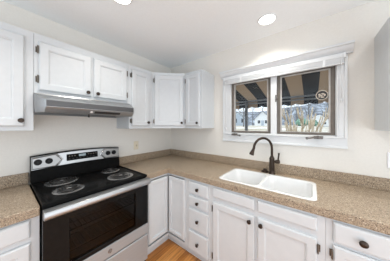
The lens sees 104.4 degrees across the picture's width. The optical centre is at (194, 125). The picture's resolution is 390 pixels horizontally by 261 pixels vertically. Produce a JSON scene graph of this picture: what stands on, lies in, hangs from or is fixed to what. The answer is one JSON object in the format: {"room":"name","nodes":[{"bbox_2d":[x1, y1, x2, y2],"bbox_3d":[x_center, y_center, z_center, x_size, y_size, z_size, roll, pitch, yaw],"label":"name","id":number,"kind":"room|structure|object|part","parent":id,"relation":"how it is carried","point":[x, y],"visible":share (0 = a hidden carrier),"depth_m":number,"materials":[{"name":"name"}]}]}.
{"room":"kitchen","nodes":[
{"label":"kitchen","id":0,"kind":"room"},
{"bbox_2d":[0,0,170,185],"bbox_3d":[-1.426,0.509,1.537,0.150,3.050,3.350,0,0,38],"label":"wall","id":1,"kind":"structure","parent":0,"point":[51,133],"depth_m":1.56,"materials":[{"name":"paint"}]},
{"bbox_2d":[0,172,28,188],"bbox_3d":[-1.641,0.464,1.120,0.019,0.098,0.551,0,0,38],"label":"backsplash","id":2,"kind":"structure","parent":1,"relation":"attached to","point":[8,181],"depth_m":1.27,"materials":[{"name":"beige stone"}]},
{"bbox_2d":[0,21,33,130],"bbox_3d":[-1.476,-0.338,1.059,0.355,0.753,0.451,0,0,38],"label":"upper cabinet","id":3,"kind":"object","parent":1,"relation":"attached to","point":[16,43],"visible":1,"depth_m":1.08,"materials":[{"name":"white paint"}]},
{"bbox_3d":[-1.372,-0.327,0.968,0.019,0.670,0.375,0,0,38],"label":"door","id":4,"kind":"part","parent":3,"relation":"part of","materials":[{"name":"white paint"}]},
{"bbox_2d":[34,33,128,103],"bbox_3d":[-1.105,-0.482,1.539,0.355,0.464,0.761,0,0,38],"label":"upper cabinet","id":5,"kind":"object","parent":1,"relation":"attached to","point":[60,68],"visible":0.98,"depth_m":1.36,"materials":[{"name":"white paint"}]},
{"bbox_3d":[-1.105,-0.465,1.313,0.019,0.382,0.355,0,0,38],"label":"door","id":6,"kind":"part","parent":5,"relation":"part of","materials":[{"name":"white paint"}]},
{"bbox_3d":[-0.883,-0.465,1.600,0.019,0.382,0.334,0,0,38],"label":"door","id":7,"kind":"part","parent":5,"relation":"part of","materials":[{"name":"white paint"}]},
{"bbox_2d":[34,93,133,117],"bbox_3d":[-1.053,-0.160,1.500,0.482,0.177,0.761,0,0,38],"label":"range hood","id":8,"kind":"object","parent":1,"relation":"attached to","point":[44,104],"visible":0.97,"depth_m":1.30,"materials":[{"name":"silver metal"}]},
{"bbox_2d":[117,64,152,128],"bbox_3d":[-0.769,-0.338,1.973,0.355,0.753,0.334,0,0,38],"label":"upper cabinet","id":9,"kind":"object","parent":1,"relation":"attached to","point":[140,80],"visible":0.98,"depth_m":1.87,"materials":[{"name":"white paint"}]},
{"bbox_3d":[-0.670,-0.330,1.876,0.019,0.676,0.244,0,0,38],"label":"door","id":10,"kind":"part","parent":9,"relation":"part of","materials":[{"name":"white paint"}]},
{"bbox_2d":[134,141,137,149],"bbox_3d":[-0.837,0.285,2.160,0.020,0.116,0.072,0,0,38],"label":"switch plate","id":11,"kind":"object","parent":1,"relation":"attached to","point":[135,142],"visible":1,"depth_m":2.15,"materials":[{"name":"beige plastic"}]},
{"bbox_2d":[146,239,201,260],"bbox_3d":[0.011,1.459,0.331,3.600,0.050,3.200,0,0,38],"label":"floor","id":12,"kind":"structure","parent":0,"point":[169,250],"depth_m":1.68,"materials":[{"name":"brown wood"}]},
{"bbox_2d":[0,216,38,260],"bbox_3d":[-1.387,1.002,0.925,0.659,0.864,0.548,0,0,38],"label":"base cabinet","id":13,"kind":"object","parent":12,"relation":"on","point":[19,241],"visible":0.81,"depth_m":0.90,"materials":[{"name":"white paint"}]},
{"bbox_3d":[-1.161,0.637,0.743,0.019,0.110,0.479,0,0,38],"label":"drawer","id":14,"kind":"part","parent":13,"relation":"part of","materials":[{"name":"white paint"}]},
{"bbox_3d":[-1.161,1.021,0.743,0.019,0.598,0.479,0,0,38],"label":"door","id":15,"kind":"part","parent":13,"relation":"part of","materials":[{"name":"white paint"}]},
{"bbox_2d":[0,172,39,227],"bbox_3d":[-1.398,0.492,0.932,0.634,0.155,0.551,0,0,38],"label":"countertop","id":16,"kind":"structure","parent":13,"relation":"on","point":[18,203],"depth_m":1.03,"materials":[{"name":"beige stone"}]},
{"bbox_2d":[30,147,150,260],"bbox_3d":[-0.949,0.844,1.419,0.715,1.180,0.758,0,0,38],"label":"electric range","id":17,"kind":"object","parent":12,"relation":"on","point":[93,207],"visible":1,"depth_m":1.35,"materials":[{"name":"black metal"}]},
{"bbox_2d":[44,177,77,186],"bbox_3d":[-1.203,0.502,1.368,0.235,0.006,0.235,0,0,38],"label":"burner","id":18,"kind":"object","parent":17,"relation":"on","point":[51,181],"depth_m":1.34,"materials":[{"name":"black metal"}]},
{"bbox_3d":[-1.192,0.495,1.366,0.170,0.014,0.174,0,0,38],"label":"coil burner","id":19,"kind":"part","parent":17,"relation":"part of","materials":[{"name":"black metal"}]},
{"bbox_2d":[52,184,84,194],"bbox_3d":[-0.996,0.502,1.195,0.199,0.006,0.199,0,0,38],"label":"burner","id":20,"kind":"object","parent":17,"relation":"on","point":[72,188],"depth_m":1.17,"materials":[{"name":"black metal"}]},
{"bbox_3d":[-0.987,0.495,1.194,0.144,0.014,0.146,0,0,38],"label":"coil burner","id":21,"kind":"part","parent":17,"relation":"part of","materials":[{"name":"metal"}]},
{"bbox_2d":[31,148,118,169],"bbox_3d":[-1.174,0.327,1.593,0.042,0.118,0.746,0,0,38],"label":"control panel","id":22,"kind":"object","parent":17,"relation":"in","point":[55,160],"depth_m":1.53,"materials":[{"name":"silver metal"}]},
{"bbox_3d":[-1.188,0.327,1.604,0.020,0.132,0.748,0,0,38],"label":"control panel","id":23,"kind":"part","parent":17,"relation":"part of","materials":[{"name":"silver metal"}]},
{"bbox_2d":[30,165,146,208],"bbox_3d":[-0.953,0.509,1.422,0.590,0.025,0.758,0,0,38],"label":"cooktop","id":24,"kind":"object","parent":17,"relation":"in","point":[50,192],"depth_m":1.31,"materials":[{"name":"black"}]},
{"bbox_2d":[42,177,150,260],"bbox_3d":[-0.876,0.801,1.362,0.531,0.553,0.756,0,0,38],"label":"oven","id":25,"kind":"object","parent":17,"relation":"in","point":[97,225],"depth_m":1.27,"materials":[{"name":"silver metal"}]},
{"bbox_3d":[-0.937,0.495,1.685,0.132,0.014,0.134,0,0,38],"label":"coil burner","id":26,"kind":"part","parent":17,"relation":"part of","materials":[{"name":"black metal"}]},
{"bbox_2d":[101,168,119,172],"bbox_3d":[-0.944,0.502,1.687,0.183,0.006,0.183,0,0,38],"label":"burner","id":27,"kind":"object","parent":17,"relation":"on","point":[109,170],"depth_m":1.66,"materials":[{"name":"black metal"}]},
{"bbox_3d":[-0.730,0.495,1.502,0.167,0.014,0.171,0,0,38],"label":"coil burner","id":28,"kind":"part","parent":17,"relation":"part of","materials":[{"name":"black metal"}]},
{"bbox_2d":[107,172,132,179],"bbox_3d":[-0.741,0.502,1.504,0.231,0.006,0.231,0,0,38],"label":"burner","id":29,"kind":"object","parent":17,"relation":"on","point":[120,175],"depth_m":1.48,"materials":[{"name":"black metal"}]},
{"bbox_3d":[-0.724,1.221,1.245,0.038,0.255,0.756,0,0,38],"label":"storage drawer","id":30,"kind":"part","parent":17,"relation":"part of","materials":[{"name":"silver metal"}]},
{"bbox_2d":[147,173,190,254],"bbox_3d":[-0.351,1.002,2.048,0.922,0.864,0.922,0,0,38],"label":"base cabinet","id":31,"kind":"object","parent":12,"relation":"on","point":[167,193],"visible":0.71,"depth_m":1.72,"materials":[{"name":"white paint"}]},
{"bbox_3d":[-0.412,0.937,1.710,0.019,0.670,0.271,0,0,38],"label":"door","id":32,"kind":"part","parent":31,"relation":"part of","materials":[{"name":"white paint"}]},
{"bbox_3d":[-0.213,0.937,1.742,0.254,0.670,0.019,0,0,38],"label":"door","id":33,"kind":"part","parent":31,"relation":"part of","materials":[{"name":"white paint"}]},
{"bbox_2d":[119,149,389,234],"bbox_3d":[0.418,0.492,1.441,2.884,0.155,0.943,0,0,38],"label":"countertop","id":34,"kind":"structure","parent":31,"relation":"on","point":[363,201],"depth_m":1.29,"materials":[{"name":"beige stone"}]},
{"bbox_2d":[249,137,279,174],"bbox_3d":[0.720,0.316,1.582,0.345,0.392,0.082,0,0,-10],"label":"kitchen faucet","id":35,"kind":"object","parent":34,"relation":"on","point":[272,161],"visible":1,"depth_m":1.58,"materials":[{"name":"brown metal"}]},
{"bbox_3d":[0.709,0.231,1.577,0.248,0.222,0.025,0,0,-15],"label":"spout","id":36,"kind":"part","parent":35,"relation":"part of","materials":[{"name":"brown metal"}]},
{"bbox_2d":[219,168,316,200],"bbox_3d":[0.648,0.604,1.409,0.756,0.193,0.434,0,0,38],"label":"sink","id":37,"kind":"object","parent":34,"relation":"in","point":[298,188],"visible":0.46,"depth_m":1.47,"materials":[{"name":"white ceramic"}]},
{"bbox_3d":[0.497,0.604,1.526,0.374,0.193,0.434,0,0,38],"label":"bowl","id":38,"kind":"part","parent":37,"relation":"part of","materials":[{"name":"white ceramic"}]},
{"bbox_3d":[0.796,0.604,1.295,0.382,0.193,0.434,0,0,38],"label":"bowl","id":39,"kind":"part","parent":37,"relation":"part of","materials":[{"name":"white ceramic"}]},
{"bbox_2d":[188,179,210,260],"bbox_3d":[0.209,1.002,1.781,0.288,0.864,0.659,0,0,38],"label":"base cabinet","id":40,"kind":"object","parent":12,"relation":"on","point":[199,193],"visible":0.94,"depth_m":1.53,"materials":[{"name":"white paint"}]},
{"bbox_3d":[0.030,1.217,1.553,0.245,0.206,0.019,0,0,38],"label":"drawer","id":41,"kind":"part","parent":40,"relation":"part of","materials":[{"name":"white paint"}]},
{"bbox_3d":[0.030,0.983,1.553,0.245,0.211,0.019,0,0,38],"label":"drawer","id":42,"kind":"part","parent":40,"relation":"part of","materials":[{"name":"white paint"}]},
{"bbox_3d":[0.030,0.797,1.553,0.245,0.110,0.019,0,0,38],"label":"drawer","id":43,"kind":"part","parent":40,"relation":"part of","materials":[{"name":"white paint"}]},
{"bbox_3d":[0.030,0.657,1.553,0.245,0.123,0.019,0,0,38],"label":"drawer","id":44,"kind":"part","parent":40,"relation":"part of","materials":[{"name":"white paint"}]},
{"bbox_2d":[211,185,325,260],"bbox_3d":[0.659,1.002,1.433,0.847,0.864,0.659,0,0,38],"label":"base cabinet","id":45,"kind":"object","parent":12,"relation":"on","point":[244,227],"visible":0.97,"depth_m":1.18,"materials":[{"name":"white paint"}]},
{"bbox_3d":[0.323,1.023,1.327,0.386,0.594,0.019,0,0,38],"label":"door","id":46,"kind":"part","parent":45,"relation":"part of","materials":[{"name":"white paint"}]},
{"bbox_3d":[0.638,1.023,1.083,0.368,0.594,0.019,0,0,38],"label":"door","id":47,"kind":"part","parent":45,"relation":"part of","materials":[{"name":"white paint"}]},
{"bbox_2d":[326,218,389,260],"bbox_3d":[1.120,1.002,1.076,0.317,0.864,0.659,0,0,38],"label":"base cabinet","id":48,"kind":"object","parent":12,"relation":"on","point":[344,241],"visible":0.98,"depth_m":0.87,"materials":[{"name":"white paint"}]},
{"bbox_3d":[0.946,1.025,0.845,0.261,0.590,0.019,0,0,38],"label":"door","id":49,"kind":"part","parent":48,"relation":"part of","materials":[{"name":"white paint"}]},
{"bbox_3d":[0.925,0.651,0.830,0.038,0.038,0.030,0,0,38],"label":"knob","id":50,"kind":"part","parent":48,"relation":"part of","materials":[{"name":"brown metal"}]},
{"bbox_2d":[2,0,374,67],"bbox_3d":[-0.003,-1.076,0.436,3.750,0.120,3.350,0,0,38],"label":"ceiling","id":51,"kind":"structure","parent":0,"point":[168,33],"depth_m":1.47,"materials":[{"name":"paint"}]},
{"bbox_2d":[114,0,131,4],"bbox_3d":[-0.581,-1.011,1.188,0.164,0.010,0.164,0,0,38],"label":"recessed light","id":52,"kind":"object","parent":51,"relation":"in","point":[123,2],"visible":1,"depth_m":1.23,"materials":[{"name":"white paint"}]},
{"bbox_2d":[258,13,276,24],"bbox_3d":[0.689,-1.011,1.447,0.164,0.010,0.164,0,0,38],"label":"recessed light","id":53,"kind":"object","parent":51,"relation":"in","point":[266,19],"visible":1,"depth_m":1.44,"materials":[{"name":"white paint"}]},
{"bbox_2d":[171,0,389,178],"bbox_3d":[1.036,0.509,1.655,3.600,3.050,0.150,0,0,38],"label":"wall","id":54,"kind":"structure","parent":0,"point":[366,153],"depth_m":1.42,"materials":[{"name":"paint"}]},
{"bbox_2d":[153,72,184,127],"bbox_3d":[-0.376,-0.338,2.264,0.619,0.753,0.613,0,0,38],"label":"upper cabinet","id":55,"kind":"object","parent":54,"relation":"attached to","point":[168,88],"visible":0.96,"depth_m":2.05,"materials":[{"name":"white paint"}]},
{"bbox_2d":[185,69,213,127],"bbox_3d":[0.052,-0.338,2.096,0.283,0.753,0.355,0,0,38],"label":"upper cabinet","id":56,"kind":"object","parent":54,"relation":"attached to","point":[199,84],"visible":1,"depth_m":1.99,"materials":[{"name":"white paint"}]},
{"bbox_3d":[-0.035,-0.334,1.989,0.234,0.684,0.019,0,0,38],"label":"door","id":57,"kind":"part","parent":56,"relation":"part of","materials":[{"name":"white paint"}]},
{"bbox_2d":[119,149,389,190],"bbox_3d":[0.418,0.464,1.441,2.884,0.098,0.943,0,0,38],"label":"backsplash","id":58,"kind":"structure","parent":54,"relation":"attached to","point":[379,183],"depth_m":1.59,"materials":[{"name":"beige stone"}]},
{"bbox_2d":[236,70,328,130],"bbox_3d":[1.279,0.661,2.296,2.457,2.786,1.157,0,0,38],"label":"awning","id":59,"kind":"object","parent":54,"relation":"attached to","point":[249,95],"visible":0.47,"depth_m":2.49,"materials":[{"name":"fabric"}]},
{"bbox_3d":[1.065,0.785,3.135,0.048,2.537,0.046,0,0,38],"label":"post","id":60,"kind":"part","parent":59,"relation":"part of","materials":[{"name":"metal"}]},
{"bbox_2d":[223,54,347,148],"bbox_3d":[0.880,-0.208,1.716,1.201,0.833,0.245,0,0,38],"label":"window","id":61,"kind":"structure","parent":54,"relation":"in","point":[337,136],"depth_m":1.60,"materials":[{"name":"white paint"}]},
{"bbox_3d":[0.423,-0.253,2.017,0.110,0.737,0.028,0,0,38],"label":"casing","id":62,"kind":"part","parent":61,"relation":"part of","materials":[{"name":"white paint"}]},
{"bbox_3d":[0.680,-0.232,1.861,0.413,0.604,0.012,0,0,38],"label":"screen frame","id":63,"kind":"part","parent":61,"relation":"part of","materials":[{"name":"metal"}]},
{"bbox_3d":[0.683,-0.236,1.866,0.473,0.656,0.048,0,0,38],"label":"sash","id":64,"kind":"part","parent":61,"relation":"part of","materials":[{"name":"clear glass"}]},
{"bbox_2d":[223,52,345,129],"bbox_3d":[0.836,-0.285,1.654,1.162,0.681,0.040,0,0,38],"label":"window blind","id":65,"kind":"object","parent":61,"relation":"attached to","point":[338,59],"visible":1,"depth_m":1.52,"materials":[{"name":"plastic"}]},
{"bbox_3d":[0.837,-0.539,1.657,1.144,0.014,0.031,0,0,38],"label":"rail","id":66,"kind":"part","parent":65,"relation":"part of","materials":[{"name":"plastic"}]},
{"bbox_3d":[1.273,-0.411,1.312,0.005,0.370,0.034,0,0,44],"label":"pull cord","id":67,"kind":"part","parent":65,"relation":"part of","materials":[{"name":"plastic"}]},
{"bbox_3d":[0.854,0.107,1.680,1.154,0.017,0.034,0,0,38],"label":"sill","id":68,"kind":"part","parent":61,"relation":"part of","materials":[{"name":"white paint"}]},
{"bbox_3d":[1.101,-0.232,1.535,0.412,0.604,0.012,0,0,38],"label":"screen frame","id":69,"kind":"part","parent":61,"relation":"part of","materials":[{"name":"metal"}]},
{"bbox_3d":[1.105,-0.236,1.540,0.472,0.656,0.048,0,0,38],"label":"sash","id":70,"kind":"part","parent":61,"relation":"part of","materials":[{"name":"clear glass"}]},
{"bbox_3d":[1.119,0.114,1.420,0.139,0.039,0.052,0,0,12],"label":"crank handle","id":71,"kind":"part","parent":61,"relation":"part of","materials":[{"name":"metal"}]},
{"bbox_2d":[316,90,327,99],"bbox_3d":[1.221,-0.291,1.456,0.094,0.094,0.004,0,0,38],"label":"decal","id":72,"kind":"object","parent":61,"relation":"attached to","point":[320,95],"visible":1,"depth_m":1.45},
{"bbox_3d":[1.300,-0.254,1.339,0.075,0.740,0.028,0,0,38],"label":"casing","id":73,"kind":"part","parent":61,"relation":"part of","materials":[{"name":"white paint"}]},
{"bbox_2d":[219,40,354,79],"bbox_3d":[0.842,-0.666,1.657,1.252,0.080,0.084,0,0,38],"label":"window valance","id":74,"kind":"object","parent":54,"relation":"attached to","point":[348,47],"depth_m":1.51,"materials":[{"name":"white paint"}]},
{"bbox_2d":[374,17,389,130],"bbox_3d":[1.549,-0.338,0.938,0.499,0.753,0.355,0,0,38],"label":"upper cabinet","id":75,"kind":"object","parent":54,"relation":"attached to","point":[382,39],"visible":1,"depth_m":1.09,"materials":[{"name":"white paint"}]},
{"bbox_2d":[387,152,389,167],"bbox_3d":[1.557,0.273,1.152,0.116,0.124,0.008,0,0,38],"label":"outlet plate","id":76,"kind":"object","parent":54,"relation":"attached to","point":[388,153],"visible":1,"depth_m":1.18,"materials":[{"name":"white plastic"}]},
{"label":"outside","id":77,"kind":"structure","parent":0,"visible":0},
{"bbox_2d":[236,125,328,131],"bbox_3d":[22.560,0.984,32.416,160.000,2.100,74.850,0,0,38],"label":"ground","id":78,"kind":"structure","parent":77,"point":[250,127],"depth_m":17.06,"materials":[{"name":"white snow"}]},
{"bbox_2d":[236,112,249,125],"bbox_3d":[18.233,-2.424,60.324,6.100,5.120,7.600,0,0,26],"label":"house","id":79,"kind":"structure","parent":78,"relation":"on","point":[239,118],"depth_m":57.06,"materials":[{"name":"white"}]},
{"bbox_2d":[254,111,266,125],"bbox_3d":[25.093,-2.478,56.281,5.800,5.220,8.600,0,0,23],"label":"house","id":80,"kind":"structure","parent":78,"relation":"on","point":[261,119],"depth_m":52.75,"materials":[{"name":"white"}]},
{"bbox_2d":[282,105,292,122],"bbox_3d":[35.473,-5.382,57.800,4.254,11.003,4.542,0,0,11],"label":"bare tree","id":81,"kind":"object","parent":78,"relation":"on","point":[292,105],"visible":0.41,"depth_m":58.00,"materials":[{"name":"grey plant"}]},
{"bbox_2d":[291,104,303,125],"bbox_3d":[35.774,-4.845,52.658,3.928,10.003,4.218,0,0,38],"label":"bare tree","id":82,"kind":"object","parent":78,"relation":"on","point":[297,104],"visible":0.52,"depth_m":53.03,"materials":[{"name":"grey plant"}]},
{"bbox_2d":[295,118,307,125],"bbox_3d":[24.159,-0.672,34.253,2.434,2.037,2.404,0,0,38],"label":"evergreen shrub","id":83,"kind":"object","parent":78,"relation":"on","point":[297,120],"visible":0.54,"depth_m":33.65,"materials":[{"name":"green plant"}]},
{"bbox_2d":[282,106,328,131],"bbox_3d":[2.996,0.629,4.134,1.545,2.382,1.150,0,0,-23],"label":"bush","id":84,"kind":"object","parent":78,"relation":"on","point":[311,123],"visible":0.48,"depth_m":3.93,"materials":[{"name":"beige plant"}]},
{"bbox_3d":[2.708,0.626,4.368,0.460,2.376,0.246,0,0,38],"label":"stem","id":85,"kind":"part","parent":84,"relation":"part of","materials":[{"name":"beige plant"}]},
{"bbox_3d":[2.633,0.672,4.054,0.272,2.292,0.651,0,0,38],"label":"stem","id":86,"kind":"part","parent":84,"relation":"part of","materials":[{"name":"beige plant"}]},
{"bbox_3d":[2.812,0.676,4.001,0.259,2.278,0.511,0,0,38],"label":"stem","id":87,"kind":"part","parent":84,"relation":"part of","materials":[{"name":"beige plant"}]},
{"bbox_3d":[3.046,0.667,4.058,0.219,2.295,0.344,0,0,-2],"label":"stem","id":88,"kind":"part","parent":84,"relation":"part of","materials":[{"name":"beige plant"}]},
{"bbox_3d":[3.170,0.741,4.205,0.338,2.147,0.265,0,0,-21],"label":"stem","id":89,"kind":"part","parent":84,"relation":"part of","materials":[{"name":"beige plant"}]},
{"bbox_3d":[2.970,0.743,3.869,0.161,2.151,0.704,0,0,5],"label":"stem","id":90,"kind":"part","parent":84,"relation":"part of","materials":[{"name":"beige plant"}]},
{"bbox_3d":[3.206,0.668,4.007,0.629,2.297,0.259,0,0,26],"label":"stem","id":91,"kind":"part","parent":84,"relation":"part of","materials":[{"name":"beige plant"}]},
{"bbox_2d":[301,103,317,116],"bbox_3d":[40.514,-5.665,54.220,4.791,11.571,4.840,0,0,-28],"label":"bare tree","id":92,"kind":"object","parent":78,"relation":"on","point":[308,105],"visible":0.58,"depth_m":53.78,"materials":[{"name":"grey plant"}]},
{"bbox_2d":[307,115,328,125],"bbox_3d":[37.747,-1.478,46.490,5.200,3.220,7.600,0,0,32],"label":"house","id":93,"kind":"structure","parent":78,"relation":"on","point":[326,123],"depth_m":43.20,"materials":[{"name":"white"}]},
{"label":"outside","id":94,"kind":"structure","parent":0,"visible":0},
{"bbox_2d":[236,102,327,124],"bbox_3d":[56.476,-6.594,76.252,300.000,13.254,38.000,0,0,38],"label":"hillside","id":95,"kind":"structure","parent":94,"point":[315,106],"depth_m":71.42,"materials":[{"name":"grey"}]}
]}

